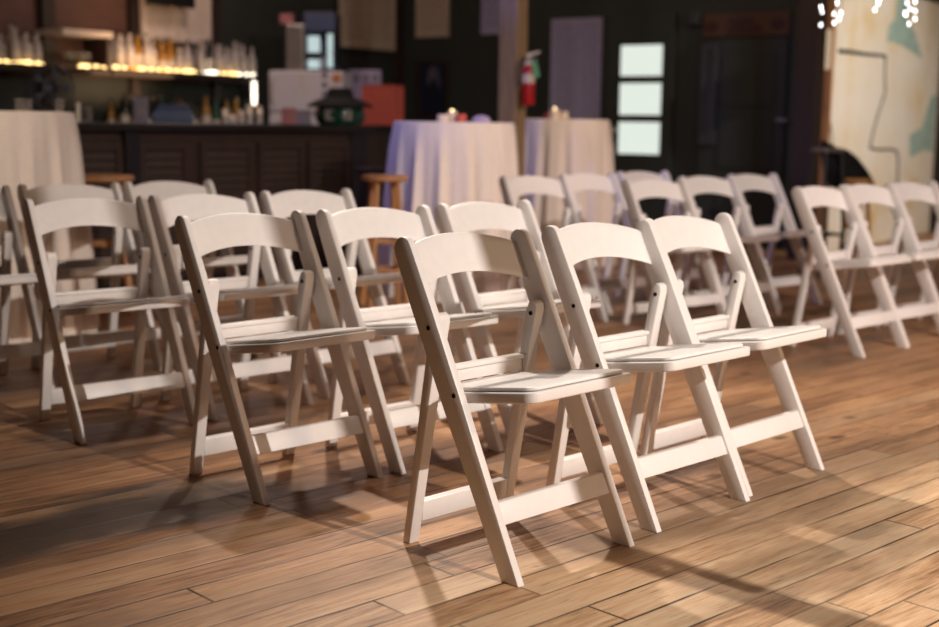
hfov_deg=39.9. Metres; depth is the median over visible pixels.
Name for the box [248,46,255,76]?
liquor bottle
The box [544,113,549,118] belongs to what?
votive candle
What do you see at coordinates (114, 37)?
liquor bottle
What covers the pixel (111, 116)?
liquor bottle
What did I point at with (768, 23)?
painted sign
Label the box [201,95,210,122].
liquor bottle
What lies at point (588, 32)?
shutter
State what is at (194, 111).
liquor bottle
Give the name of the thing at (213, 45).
liquor bottle
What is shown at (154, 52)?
liquor bottle
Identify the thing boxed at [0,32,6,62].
liquor bottle
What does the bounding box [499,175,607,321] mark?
folding chair
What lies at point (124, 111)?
liquor bottle
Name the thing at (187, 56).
liquor bottle
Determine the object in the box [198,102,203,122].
liquor bottle
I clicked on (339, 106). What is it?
lantern
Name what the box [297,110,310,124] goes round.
carton
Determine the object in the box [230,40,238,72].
liquor bottle
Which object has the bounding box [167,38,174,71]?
liquor bottle
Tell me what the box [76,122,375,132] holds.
countertop
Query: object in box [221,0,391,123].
wall
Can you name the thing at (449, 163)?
tablecloth
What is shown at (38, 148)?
tablecloth
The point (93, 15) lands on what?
wall
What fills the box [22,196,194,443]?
folding chair
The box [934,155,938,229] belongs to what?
wall
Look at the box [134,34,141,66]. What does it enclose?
liquor bottle
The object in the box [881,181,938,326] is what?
folding chair
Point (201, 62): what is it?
liquor bottle
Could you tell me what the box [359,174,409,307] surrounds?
bar stool
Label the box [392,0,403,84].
trim
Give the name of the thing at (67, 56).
wine glass
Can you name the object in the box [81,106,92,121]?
tumbler
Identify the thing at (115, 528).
floor
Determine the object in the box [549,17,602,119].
door
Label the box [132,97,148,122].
dispenser
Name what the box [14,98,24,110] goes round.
shot glass
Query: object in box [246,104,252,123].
candle holder
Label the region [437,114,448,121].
votive candle
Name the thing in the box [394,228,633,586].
folding chair
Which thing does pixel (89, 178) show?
bar stool
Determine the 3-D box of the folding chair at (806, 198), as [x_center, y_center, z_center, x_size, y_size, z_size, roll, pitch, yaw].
[1.835,-0.222,6.249,0.441,0.776,0.466,-7,11,-43]
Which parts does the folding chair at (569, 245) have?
leg, leg, backrest, rail, leg, seat, leg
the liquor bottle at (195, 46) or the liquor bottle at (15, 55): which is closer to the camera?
the liquor bottle at (15, 55)
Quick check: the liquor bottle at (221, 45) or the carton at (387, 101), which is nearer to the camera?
the carton at (387, 101)
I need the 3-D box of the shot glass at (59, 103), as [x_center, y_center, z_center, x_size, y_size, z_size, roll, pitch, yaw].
[-1.974,-1.002,6.225,0.048,0.060,0.047,1,8,0]
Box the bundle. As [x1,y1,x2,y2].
[472,115,490,122]
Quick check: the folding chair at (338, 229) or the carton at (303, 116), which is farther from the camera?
the carton at (303, 116)
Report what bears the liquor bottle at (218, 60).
on the shelf at (137, 72)
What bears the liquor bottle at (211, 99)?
on the bar
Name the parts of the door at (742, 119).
panel, panel, panel, handle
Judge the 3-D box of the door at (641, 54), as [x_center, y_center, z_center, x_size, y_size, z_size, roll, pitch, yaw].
[1.557,-1.729,11.995,0.683,2.090,0.109,7,10,35]
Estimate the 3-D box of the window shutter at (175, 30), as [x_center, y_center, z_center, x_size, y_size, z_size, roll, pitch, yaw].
[-2.474,-2.818,10.875,0.030,1.045,0.774,7,10,35]
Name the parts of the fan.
motor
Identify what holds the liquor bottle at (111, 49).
on the shelf at (137, 72)
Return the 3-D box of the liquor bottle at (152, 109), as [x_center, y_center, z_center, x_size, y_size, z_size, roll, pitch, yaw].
[-2.629,-1.651,10.738,0.070,0.280,0.070,5,9,26]
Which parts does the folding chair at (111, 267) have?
leg, leg, backrest, rail, seat, leg, leg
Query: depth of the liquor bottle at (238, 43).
11.47 m
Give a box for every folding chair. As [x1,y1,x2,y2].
[0,185,54,388]
[17,182,162,371]
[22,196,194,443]
[123,180,260,365]
[147,192,313,420]
[174,210,383,505]
[259,188,410,399]
[316,205,503,474]
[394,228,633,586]
[434,200,603,443]
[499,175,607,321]
[541,219,749,532]
[560,172,652,313]
[616,170,707,295]
[621,178,725,323]
[639,213,826,496]
[678,175,779,314]
[726,173,822,309]
[789,185,911,357]
[836,183,938,346]
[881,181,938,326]
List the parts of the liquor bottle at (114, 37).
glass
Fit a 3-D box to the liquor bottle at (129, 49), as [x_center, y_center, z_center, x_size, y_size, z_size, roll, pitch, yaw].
[-2.721,-2.096,10.351,0.078,0.310,0.078,0,8,-3]
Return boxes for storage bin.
[151,105,193,122]
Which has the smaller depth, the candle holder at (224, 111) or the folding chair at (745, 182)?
the folding chair at (745, 182)
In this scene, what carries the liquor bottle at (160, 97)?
on the bar
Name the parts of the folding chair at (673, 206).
leg, leg, backrest, leg, leg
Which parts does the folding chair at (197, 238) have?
leg, leg, backrest, rail, leg, seat, leg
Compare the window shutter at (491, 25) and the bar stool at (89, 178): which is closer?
the bar stool at (89, 178)
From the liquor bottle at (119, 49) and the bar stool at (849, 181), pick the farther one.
the liquor bottle at (119, 49)
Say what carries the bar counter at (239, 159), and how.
on the floor
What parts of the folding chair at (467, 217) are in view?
leg, leg, backrest, rail, leg, seat, leg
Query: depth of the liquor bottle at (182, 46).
10.93 m
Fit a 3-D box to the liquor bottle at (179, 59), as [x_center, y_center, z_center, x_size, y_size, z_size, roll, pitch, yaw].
[-2.419,-2.118,10.778,0.088,0.237,0.088,-3,9,-22]
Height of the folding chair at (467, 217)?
0.776 m
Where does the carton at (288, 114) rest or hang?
on the bar counter at (239, 159)
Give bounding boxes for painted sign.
[703,11,790,37]
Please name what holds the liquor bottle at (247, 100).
on the bar
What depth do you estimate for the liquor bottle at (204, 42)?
11.14 m
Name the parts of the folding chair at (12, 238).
backrest, leg, seat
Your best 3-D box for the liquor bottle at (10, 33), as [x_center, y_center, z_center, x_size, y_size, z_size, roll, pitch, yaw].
[-3.408,-1.998,9.594,0.079,0.316,0.079,-4,10,-31]
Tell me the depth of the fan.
7.45 m
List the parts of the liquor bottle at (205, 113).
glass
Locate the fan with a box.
[28,64,74,111]
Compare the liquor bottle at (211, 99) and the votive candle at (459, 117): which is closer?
the votive candle at (459, 117)
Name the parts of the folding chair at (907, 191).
leg, leg, backrest, leg, rail, leg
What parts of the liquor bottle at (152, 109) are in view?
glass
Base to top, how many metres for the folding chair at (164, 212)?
0.776 m
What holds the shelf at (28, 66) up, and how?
attached to the wall at (93, 15)
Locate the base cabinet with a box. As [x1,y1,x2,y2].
[364,125,392,251]
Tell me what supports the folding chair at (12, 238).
on the floor
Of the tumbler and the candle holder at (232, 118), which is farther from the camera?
the candle holder at (232, 118)
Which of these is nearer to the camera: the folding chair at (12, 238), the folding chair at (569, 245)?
the folding chair at (569, 245)
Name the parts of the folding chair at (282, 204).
leg, leg, backrest, rail, leg, seat, leg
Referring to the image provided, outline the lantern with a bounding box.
[307,88,372,124]
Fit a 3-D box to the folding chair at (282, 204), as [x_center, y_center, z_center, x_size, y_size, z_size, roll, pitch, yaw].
[-0.543,-0.100,5.185,0.466,0.776,0.441,9,11,43]
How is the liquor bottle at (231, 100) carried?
on the bar
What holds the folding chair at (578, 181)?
on the floor
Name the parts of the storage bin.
lid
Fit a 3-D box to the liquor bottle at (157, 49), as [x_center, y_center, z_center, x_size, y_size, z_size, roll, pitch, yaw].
[-2.588,-2.143,10.736,0.071,0.294,0.071,-3,9,-22]
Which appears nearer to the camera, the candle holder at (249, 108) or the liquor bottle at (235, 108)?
the candle holder at (249, 108)
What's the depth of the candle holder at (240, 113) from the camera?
8.64 m
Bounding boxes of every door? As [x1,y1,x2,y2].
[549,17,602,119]
[606,11,676,225]
[696,37,789,248]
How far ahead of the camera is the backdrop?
12.01 m
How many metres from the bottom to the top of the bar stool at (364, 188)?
0.756 m
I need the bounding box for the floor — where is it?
[0,230,938,626]
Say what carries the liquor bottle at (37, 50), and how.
on the shelf at (28, 66)
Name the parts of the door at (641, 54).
knob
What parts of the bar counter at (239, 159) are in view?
louvred panel, corner post, louvred panel, kick plate, louvred panel, louvred panel, louvred panel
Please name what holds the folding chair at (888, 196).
on the floor
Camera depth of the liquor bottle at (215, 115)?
11.14 m
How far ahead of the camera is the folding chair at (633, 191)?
6.90 m
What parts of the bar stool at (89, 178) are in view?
seat, leg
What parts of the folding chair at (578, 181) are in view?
leg, backrest, leg, leg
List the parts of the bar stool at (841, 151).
leg, leg, leg, seat, leg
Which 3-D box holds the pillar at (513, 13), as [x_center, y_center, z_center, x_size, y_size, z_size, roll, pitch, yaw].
[0.310,-2.079,9.044,0.148,3.600,0.148,6,10,31]
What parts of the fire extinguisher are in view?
lever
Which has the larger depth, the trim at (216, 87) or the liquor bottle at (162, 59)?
the trim at (216, 87)
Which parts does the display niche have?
board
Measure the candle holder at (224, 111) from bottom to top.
0.100 m
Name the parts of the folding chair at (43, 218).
leg, leg, backrest, rail, seat, leg, leg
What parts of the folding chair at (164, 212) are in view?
leg, leg, backrest, rail, seat, leg, leg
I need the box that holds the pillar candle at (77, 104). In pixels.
[75,102,80,121]
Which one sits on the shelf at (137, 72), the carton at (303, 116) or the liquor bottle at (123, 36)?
the liquor bottle at (123, 36)
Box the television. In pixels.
[145,0,194,8]
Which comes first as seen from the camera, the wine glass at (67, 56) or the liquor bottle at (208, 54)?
the wine glass at (67, 56)
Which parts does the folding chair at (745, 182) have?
leg, leg, backrest, rail, leg, leg, seat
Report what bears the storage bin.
on the bar counter at (239, 159)
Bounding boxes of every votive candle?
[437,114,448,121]
[447,109,456,121]
[456,114,465,121]
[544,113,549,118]
[550,107,558,118]
[559,112,567,118]
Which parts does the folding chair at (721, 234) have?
leg, backrest, leg, rail, leg, seat, leg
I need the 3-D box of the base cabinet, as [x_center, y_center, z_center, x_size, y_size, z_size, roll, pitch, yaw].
[-0.981,-0.995,10.388,0.340,1.030,1.246,7,10,35]
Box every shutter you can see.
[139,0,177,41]
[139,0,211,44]
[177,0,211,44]
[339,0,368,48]
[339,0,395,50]
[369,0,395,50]
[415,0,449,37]
[481,0,499,34]
[549,18,575,118]
[574,17,602,119]
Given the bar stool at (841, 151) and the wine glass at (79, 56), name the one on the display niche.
the wine glass at (79, 56)
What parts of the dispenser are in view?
slot plate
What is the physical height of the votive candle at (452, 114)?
0.080 m
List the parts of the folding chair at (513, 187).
leg, leg, backrest, leg, leg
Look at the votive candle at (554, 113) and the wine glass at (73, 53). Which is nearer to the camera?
the votive candle at (554, 113)
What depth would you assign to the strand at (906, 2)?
8.79 m
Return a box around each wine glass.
[62,51,72,67]
[70,52,75,67]
[75,52,84,68]
[83,52,91,68]
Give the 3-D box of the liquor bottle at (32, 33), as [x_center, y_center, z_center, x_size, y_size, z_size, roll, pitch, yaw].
[-3.291,-1.991,9.759,0.096,0.257,0.096,8,11,41]
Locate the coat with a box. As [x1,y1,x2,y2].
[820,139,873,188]
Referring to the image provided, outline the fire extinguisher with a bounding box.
[519,51,539,104]
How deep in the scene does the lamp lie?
11.35 m
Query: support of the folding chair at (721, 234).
on the floor
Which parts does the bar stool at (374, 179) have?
leg, leg, seat, leg, leg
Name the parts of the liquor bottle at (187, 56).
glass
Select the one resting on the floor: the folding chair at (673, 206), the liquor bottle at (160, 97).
the folding chair at (673, 206)
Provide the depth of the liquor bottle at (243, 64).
11.37 m
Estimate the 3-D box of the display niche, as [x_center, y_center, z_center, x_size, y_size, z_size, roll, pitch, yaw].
[-3.059,-2.019,9.997,0.349,0.330,0.473,7,10,35]
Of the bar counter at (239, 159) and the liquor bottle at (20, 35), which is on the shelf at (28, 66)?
the liquor bottle at (20, 35)
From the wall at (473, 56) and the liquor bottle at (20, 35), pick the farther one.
the wall at (473, 56)
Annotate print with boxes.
[416,60,449,116]
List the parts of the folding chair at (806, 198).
leg, backrest, leg, rail, leg, seat, leg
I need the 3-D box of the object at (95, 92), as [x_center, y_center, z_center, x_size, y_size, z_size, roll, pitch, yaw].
[-3.609,-1.572,9.578,0.012,0.429,5.270,7,10,35]
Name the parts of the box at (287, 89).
door handle, door, door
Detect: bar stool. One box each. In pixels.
[84,174,134,313]
[354,167,386,276]
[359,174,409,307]
[798,148,844,276]
[835,178,872,277]
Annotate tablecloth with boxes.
[0,111,99,343]
[377,121,522,302]
[524,119,617,268]
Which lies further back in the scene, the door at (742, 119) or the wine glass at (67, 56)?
the door at (742, 119)
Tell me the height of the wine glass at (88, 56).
0.130 m
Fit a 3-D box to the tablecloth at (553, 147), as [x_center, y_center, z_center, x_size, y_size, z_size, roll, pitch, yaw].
[0.714,-0.930,9.874,0.859,1.094,0.845,1,8,0]
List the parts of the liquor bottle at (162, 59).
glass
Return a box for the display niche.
[34,28,112,75]
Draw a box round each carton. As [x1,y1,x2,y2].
[282,108,295,124]
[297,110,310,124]
[362,85,403,125]
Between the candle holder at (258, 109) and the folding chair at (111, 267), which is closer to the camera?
the folding chair at (111, 267)
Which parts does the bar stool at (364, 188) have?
leg, leg, seat, leg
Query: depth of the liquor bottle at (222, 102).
11.36 m
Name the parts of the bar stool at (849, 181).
leg, leg, seat, leg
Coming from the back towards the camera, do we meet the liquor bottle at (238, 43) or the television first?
the liquor bottle at (238, 43)
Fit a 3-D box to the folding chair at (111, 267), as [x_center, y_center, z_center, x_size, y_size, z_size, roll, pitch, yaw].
[-1.588,-0.148,5.412,0.441,0.776,0.466,-6,11,-41]
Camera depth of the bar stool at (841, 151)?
9.28 m
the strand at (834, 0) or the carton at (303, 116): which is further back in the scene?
the carton at (303, 116)
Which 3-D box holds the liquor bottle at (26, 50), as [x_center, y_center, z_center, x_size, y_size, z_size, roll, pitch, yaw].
[-3.286,-1.966,9.571,0.098,0.263,0.098,-3,9,-24]
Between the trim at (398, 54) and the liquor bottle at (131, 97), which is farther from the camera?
the trim at (398, 54)
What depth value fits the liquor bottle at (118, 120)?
10.44 m
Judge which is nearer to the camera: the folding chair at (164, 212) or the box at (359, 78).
the folding chair at (164, 212)
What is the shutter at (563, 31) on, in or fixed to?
attached to the wall at (473, 56)
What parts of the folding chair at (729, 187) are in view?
leg, leg, backrest, leg, leg, seat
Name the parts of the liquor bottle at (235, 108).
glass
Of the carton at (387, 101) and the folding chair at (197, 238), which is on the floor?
the folding chair at (197, 238)
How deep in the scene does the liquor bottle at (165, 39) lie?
10.78 m
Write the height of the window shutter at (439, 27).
0.820 m
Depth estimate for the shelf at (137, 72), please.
10.69 m
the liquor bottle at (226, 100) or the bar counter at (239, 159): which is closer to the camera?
the bar counter at (239, 159)
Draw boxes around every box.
[269,70,350,124]
[348,70,380,124]
[688,11,700,24]
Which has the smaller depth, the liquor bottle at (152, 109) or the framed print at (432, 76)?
the liquor bottle at (152, 109)
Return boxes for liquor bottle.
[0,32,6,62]
[5,23,12,62]
[10,25,20,62]
[19,34,22,43]
[20,30,32,63]
[31,32,34,63]
[33,31,41,64]
[107,99,114,121]
[109,38,112,69]
[112,36,115,64]
[115,33,124,68]
[117,95,121,121]
[119,94,128,121]
[122,35,125,49]
[125,32,134,69]
[129,96,132,121]
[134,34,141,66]
[142,33,151,70]
[150,38,156,70]
[150,98,154,122]
[155,38,159,53]
[157,41,167,68]
[159,96,162,104]
[164,38,167,53]
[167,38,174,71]
[172,41,176,56]
[175,45,184,71]
[181,45,184,55]
[183,43,192,69]
[191,98,197,122]
[193,45,196,72]
[197,41,205,73]
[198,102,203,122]
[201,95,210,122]
[203,41,205,52]
[205,39,213,73]
[210,98,213,122]
[212,44,215,60]
[212,98,219,123]
[214,43,222,73]
[220,44,223,56]
[220,101,223,123]
[222,45,232,74]
[225,99,230,114]
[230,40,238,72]
[230,99,233,114]
[232,96,239,123]
[237,42,241,72]
[239,44,247,75]
[241,99,244,109]
[245,99,248,123]
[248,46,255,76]
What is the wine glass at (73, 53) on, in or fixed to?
on the display niche
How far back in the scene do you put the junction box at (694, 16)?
11.54 m
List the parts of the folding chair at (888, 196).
leg, backrest, leg, rail, leg, leg, seat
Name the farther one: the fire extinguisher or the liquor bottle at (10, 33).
the liquor bottle at (10, 33)
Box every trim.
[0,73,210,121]
[38,0,57,111]
[126,0,140,96]
[210,0,221,112]
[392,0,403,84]
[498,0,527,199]
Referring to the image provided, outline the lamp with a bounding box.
[252,81,255,123]
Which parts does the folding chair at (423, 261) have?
leg, leg, backrest, rail, leg, seat, leg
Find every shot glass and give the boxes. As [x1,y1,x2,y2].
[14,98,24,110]
[24,99,32,110]
[55,99,64,111]
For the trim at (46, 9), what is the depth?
9.93 m
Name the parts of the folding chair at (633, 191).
leg, leg, backrest, leg, seat, leg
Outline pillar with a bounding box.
[786,0,827,259]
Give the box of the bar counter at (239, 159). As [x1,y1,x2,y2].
[76,122,375,292]
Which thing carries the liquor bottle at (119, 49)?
on the shelf at (137, 72)
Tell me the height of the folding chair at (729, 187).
0.776 m
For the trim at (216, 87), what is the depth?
11.35 m
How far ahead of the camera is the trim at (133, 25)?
10.60 m
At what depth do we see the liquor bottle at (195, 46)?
11.06 m
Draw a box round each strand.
[820,0,822,25]
[833,0,841,23]
[904,0,915,24]
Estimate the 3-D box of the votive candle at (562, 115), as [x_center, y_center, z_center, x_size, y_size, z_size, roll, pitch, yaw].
[0.702,-1.477,9.636,0.070,0.056,0.070,1,8,0]
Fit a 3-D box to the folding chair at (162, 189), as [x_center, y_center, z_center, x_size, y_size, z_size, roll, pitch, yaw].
[-1.248,-0.200,5.795,0.441,0.776,0.466,-7,12,-44]
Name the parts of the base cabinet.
door panel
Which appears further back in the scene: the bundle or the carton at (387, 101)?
the carton at (387, 101)
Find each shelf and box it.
[0,59,46,72]
[94,65,255,82]
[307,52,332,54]
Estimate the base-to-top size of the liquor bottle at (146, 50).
0.311 m
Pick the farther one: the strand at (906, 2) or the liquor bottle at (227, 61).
the liquor bottle at (227, 61)
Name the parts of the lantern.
glass, dome lid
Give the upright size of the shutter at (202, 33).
1.045 m
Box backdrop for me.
[817,0,938,251]
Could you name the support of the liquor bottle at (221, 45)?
on the shelf at (137, 72)
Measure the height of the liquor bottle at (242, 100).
0.298 m
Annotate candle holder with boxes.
[221,108,228,123]
[229,115,235,123]
[237,110,244,123]
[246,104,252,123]
[255,106,262,123]
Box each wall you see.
[0,0,209,82]
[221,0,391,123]
[404,0,798,249]
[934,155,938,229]
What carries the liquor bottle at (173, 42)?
on the shelf at (137, 72)
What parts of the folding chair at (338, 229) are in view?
leg, leg, backrest, rail, leg, seat, leg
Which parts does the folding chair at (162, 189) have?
leg, backrest, leg, seat, leg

